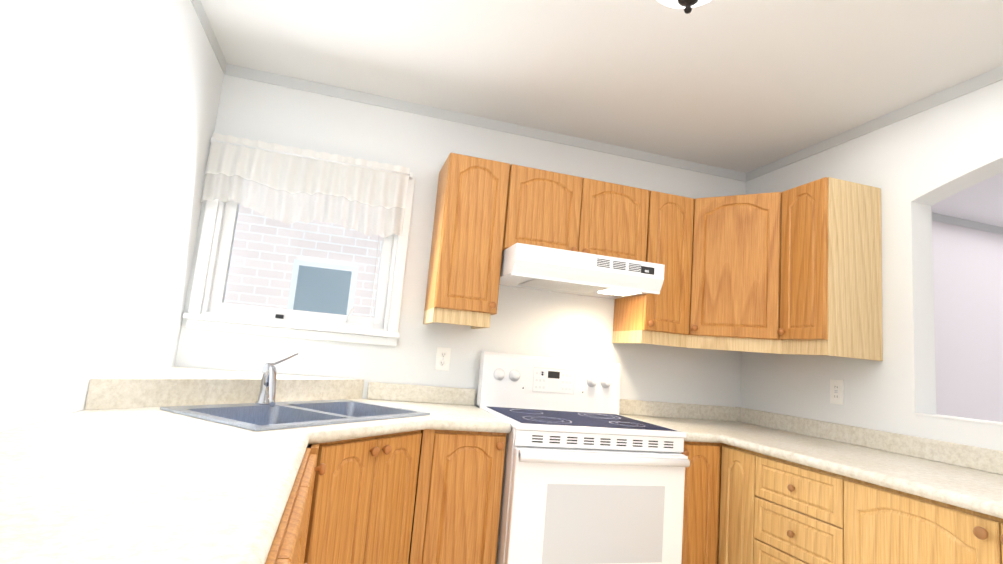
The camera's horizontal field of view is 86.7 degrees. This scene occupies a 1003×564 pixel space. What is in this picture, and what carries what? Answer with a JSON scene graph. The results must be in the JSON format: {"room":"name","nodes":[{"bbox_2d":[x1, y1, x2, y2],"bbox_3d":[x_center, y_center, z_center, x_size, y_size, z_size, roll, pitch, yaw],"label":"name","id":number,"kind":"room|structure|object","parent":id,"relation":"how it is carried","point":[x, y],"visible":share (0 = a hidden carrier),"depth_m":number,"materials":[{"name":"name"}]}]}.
{"room":"kitchen","nodes":[
{"label":"kitchen","id":0,"kind":"room"},
{"bbox_2d":[0,0,223,431],"bbox_3d":[-0.889,-0.085,0.287,0.150,2.440,4.350,7,-8,-16],"label":"wall","id":1,"kind":"structure","parent":0,"point":[108,112],"depth_m":1.47,"materials":[{"name":"white paint"}]},
{"bbox_2d":[191,0,230,74],"bbox_3d":[-0.733,-1.244,0.542,0.006,0.055,4.200,7,-8,-16],"label":"trim","id":2,"kind":"structure","parent":1,"relation":"attached to","point":[197,4],"depth_m":2.26,"materials":[{"name":"white paint"}]},
{"bbox_2d":[175,75,1002,421],"bbox_3d":[2.517,0.666,3.565,8.600,2.440,0.150,7,-8,-16],"label":"wall","id":3,"kind":"structure","parent":0,"point":[967,275],"depth_m":2.84,"materials":[{"name":"white paint"}]},
{"bbox_2d":[183,177,414,345],"bbox_3d":[-0.939,-0.163,2.590,0.954,0.871,0.145,7,-8,-16],"label":"kitchen window","id":4,"kind":"structure","parent":3,"relation":"in","point":[216,313],"depth_m":2.53,"materials":[{"name":"white"}]},
{"bbox_2d":[200,133,412,237],"bbox_3d":[-0.907,-0.444,2.545,0.930,0.380,0.066,7,-8,-16],"label":"valance curtain","id":5,"kind":"object","parent":4,"relation":"attached to","point":[286,184],"visible":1,"depth_m":2.53,"materials":[{"name":"fabric"}]},
{"bbox_2d":[435,347,450,370],"bbox_3d":[-0.296,0.389,2.685,0.072,0.116,0.007,7,-8,-16],"label":"electrical outlet","id":6,"kind":"object","parent":3,"relation":"attached to","point":[442,362],"visible":1,"depth_m":2.68,"materials":[{"name":"white plastic"}]},
{"bbox_2d":[423,153,509,328],"bbox_3d":[-0.172,-0.182,2.602,0.294,0.795,0.352,7,-8,-16],"label":"upper cabinet","id":7,"kind":"object","parent":3,"relation":"attached to","point":[463,281],"visible":1,"depth_m":2.46,"materials":[{"name":"brown wood"}]},
{"bbox_2d":[227,64,746,181],"bbox_3d":[0.109,-0.839,2.943,2.940,0.055,0.006,7,-8,-16],"label":"trim","id":8,"kind":"structure","parent":3,"relation":"attached to","point":[236,71],"depth_m":2.86,"materials":[{"name":"white paint"}]},
{"bbox_2d":[502,164,648,261],"bbox_3d":[0.351,-0.303,2.769,0.758,0.419,0.352,7,-8,-16],"label":"upper cabinet","id":9,"kind":"object","parent":3,"relation":"attached to","point":[550,209],"visible":0.83,"depth_m":2.62,"materials":[{"name":"brown wood"}]},
{"bbox_2d":[499,243,664,298],"bbox_3d":[0.348,-0.032,2.660,0.744,0.140,0.500,7,-8,-16],"label":"range hood","id":10,"kind":"object","parent":9,"relation":"attached to","point":[527,266],"visible":1,"depth_m":2.46,"materials":[{"name":"white metal"}]},
{"bbox_2d":[612,177,882,360],"bbox_3d":[1.188,-0.047,2.711,0.865,0.795,0.879,7,-8,-16],"label":"upper cabinet","id":11,"kind":"object","parent":3,"relation":"attached to","point":[796,270],"visible":0.98,"depth_m":2.59,"materials":[{"name":"brown wood"}]},
{"bbox_2d":[932,212,1002,234],"bbox_3d":[4.134,-0.331,4.070,5.180,0.055,0.006,7,-8,-16],"label":"trim","id":12,"kind":"structure","parent":3,"relation":"attached to","point":[935,216],"depth_m":3.86,"materials":[{"name":"white paint"}]},
{"bbox_2d":[200,0,1002,226],"bbox_3d":[3.238,-0.820,1.663,8.600,0.100,4.500,7,-8,-16],"label":"ceiling","id":13,"kind":"structure","parent":0,"point":[744,86],"depth_m":2.25,"materials":[{"name":"white paint"}]},
{"bbox_2d":[657,0,710,13],"bbox_3d":[0.526,-0.884,1.476,0.394,0.291,0.402,7,-8,-16],"label":"ceiling light fixture","id":14,"kind":"object","parent":13,"relation":"attached to","point":[686,5],"visible":1,"depth_m":1.50,"materials":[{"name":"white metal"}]},
{"bbox_2d":[740,80,1002,450],"bbox_3d":[2.086,0.302,1.198,0.120,2.440,4.200,7,-8,-16],"label":"wall","id":15,"kind":"structure","parent":0,"point":[915,167],"depth_m":2.33,"materials":[{"name":"white paint"}]},
{"bbox_2d":[830,379,843,404],"bbox_3d":[1.610,0.528,2.551,0.009,0.116,0.072,7,-8,-16],"label":"outlet","id":16,"kind":"object","parent":15,"relation":"attached to","point":[836,391],"visible":1,"depth_m":2.55,"materials":[{"name":"white plastic"}]},
{"bbox_2d":[747,65,1002,180],"bbox_3d":[2.129,-0.883,1.344,0.006,0.055,4.200,7,-8,-16],"label":"trim","id":17,"kind":"structure","parent":15,"relation":"attached to","point":[995,75],"depth_m":2.46,"materials":[{"name":"white paint"}]},
{"bbox_2d":[915,413,1002,425],"bbox_3d":[1.935,0.489,1.654,0.126,0.008,1.170,7,-8,-16],"label":"trim","id":18,"kind":"structure","parent":15,"relation":"on","point":[965,419],"depth_m":2.05,"materials":[{"name":"white"}]},
{"bbox_3d":[3.018,1.687,1.317,8.600,0.100,4.500,7,-8,-16],"label":"floor","id":19,"kind":"structure","parent":0,"visible":0},
{"bbox_2d":[265,448,325,563],"bbox_3d":[-0.504,0.723,0.140,0.698,0.872,2.525,7,-8,-16],"label":"base cabinet","id":20,"kind":"object","parent":19,"relation":"on","point":[288,545],"visible":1,"depth_m":0.99,"materials":[{"name":"brown wood"}]},
{"bbox_2d":[0,366,333,563],"bbox_3d":[-0.630,0.284,0.714,0.660,0.128,3.598,7,-8,-16],"label":"countertop","id":21,"kind":"structure","parent":20,"relation":"on","point":[122,469],"depth_m":0.94,"materials":[{"name":"laminate"}]},
{"bbox_2d":[324,378,510,442],"bbox_3d":[-0.333,0.508,2.115,0.712,0.120,1.045,7,-8,-16],"label":"countertop","id":22,"kind":"structure","parent":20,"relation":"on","point":[449,408],"depth_m":2.37,"materials":[{"name":"laminate"}]},
{"bbox_2d":[160,399,429,447],"bbox_3d":[-0.693,0.551,1.902,0.470,0.179,0.800,1,-9,29],"label":"double-bowl sink","id":23,"kind":"object","parent":22,"relation":"in","point":[258,417],"visible":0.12,"depth_m":1.90,"materials":[{"name":"silver metal"}]},
{"bbox_2d":[255,353,297,406],"bbox_3d":[-0.826,0.353,1.928,0.119,0.193,0.309,7,-8,-16],"label":"faucet","id":24,"kind":"object","parent":23,"relation":"on","point":[267,394],"visible":1,"depth_m":1.95,"materials":[{"name":"silver metal"}]},
{"bbox_2d":[303,430,421,563],"bbox_3d":[-0.853,0.935,1.900,1.025,0.872,1.070,7,-8,-16],"label":"base cabinet","id":25,"kind":"object","parent":19,"relation":"on","point":[362,501],"visible":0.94,"depth_m":1.74,"materials":[{"name":"brown wood"}]},
{"bbox_2d":[408,429,506,563],"bbox_3d":[-0.255,1.041,2.287,0.338,0.872,0.644,7,-8,-16],"label":"base cabinet","id":26,"kind":"object","parent":19,"relation":"on","point":[457,506],"visible":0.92,"depth_m":2.03,"materials":[{"name":"brown wood"}]},
{"bbox_2d":[477,351,689,563],"bbox_3d":[0.308,0.947,2.396,0.764,1.185,0.709,7,-8,-16],"label":"range","id":27,"kind":"object","parent":19,"relation":"on","point":[591,475],"visible":1,"depth_m":2.13,"materials":[{"name":"white metal"}]},
{"bbox_2d":[681,441,721,563],"bbox_3d":[0.765,1.170,2.573,0.252,0.872,0.644,7,-8,-16],"label":"base cabinet","id":28,"kind":"object","parent":19,"relation":"on","point":[701,516],"visible":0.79,"depth_m":2.32,"materials":[{"name":"brown wood"}]},
{"bbox_2d":[719,443,749,563],"bbox_3d":[1.274,1.179,2.313,0.616,0.872,0.203,7,-8,-16],"label":"base cabinet","id":29,"kind":"object","parent":19,"relation":"on","point":[733,500],"depth_m":2.27,"materials":[{"name":"brown wood"}]},
{"bbox_2d":[747,451,834,563],"bbox_3d":[1.360,1.146,2.023,0.616,0.872,0.405,7,-8,-16],"label":"base cabinet","id":30,"kind":"object","parent":19,"relation":"on","point":[774,510],"depth_m":2.00,"materials":[{"name":"brown wood"}]},
{"bbox_2d":[835,474,1002,563],"bbox_3d":[1.549,1.074,1.379,0.616,0.872,0.946,7,-8,-16],"label":"base cabinet","id":31,"kind":"object","parent":19,"relation":"on","point":[875,524],"depth_m":1.59,"materials":[{"name":"brown wood"}]},
{"bbox_2d":[619,399,1002,518],"bbox_3d":[1.309,0.635,1.995,0.854,0.120,2.168,7,-8,-16],"label":"countertop","id":32,"kind":"structure","parent":31,"relation":"on","point":[968,477],"depth_m":2.13,"materials":[{"name":"laminate"}]},
{"label":"outside","id":33,"kind":"structure","parent":0,"visible":0},
{"bbox_3d":[0.536,3.036,9.007,26.000,0.100,11.850,7,-8,-16],"label":"ground","id":34,"kind":"structure","parent":33,"visible":0},
{"bbox_2d":[224,204,382,317],"bbox_3d":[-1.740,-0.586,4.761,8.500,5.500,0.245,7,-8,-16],"label":"brick house","id":35,"kind":"structure","parent":34,"relation":"on","point":[251,260],"depth_m":4.61,"materials":[{"name":"white brick"}]}
]}

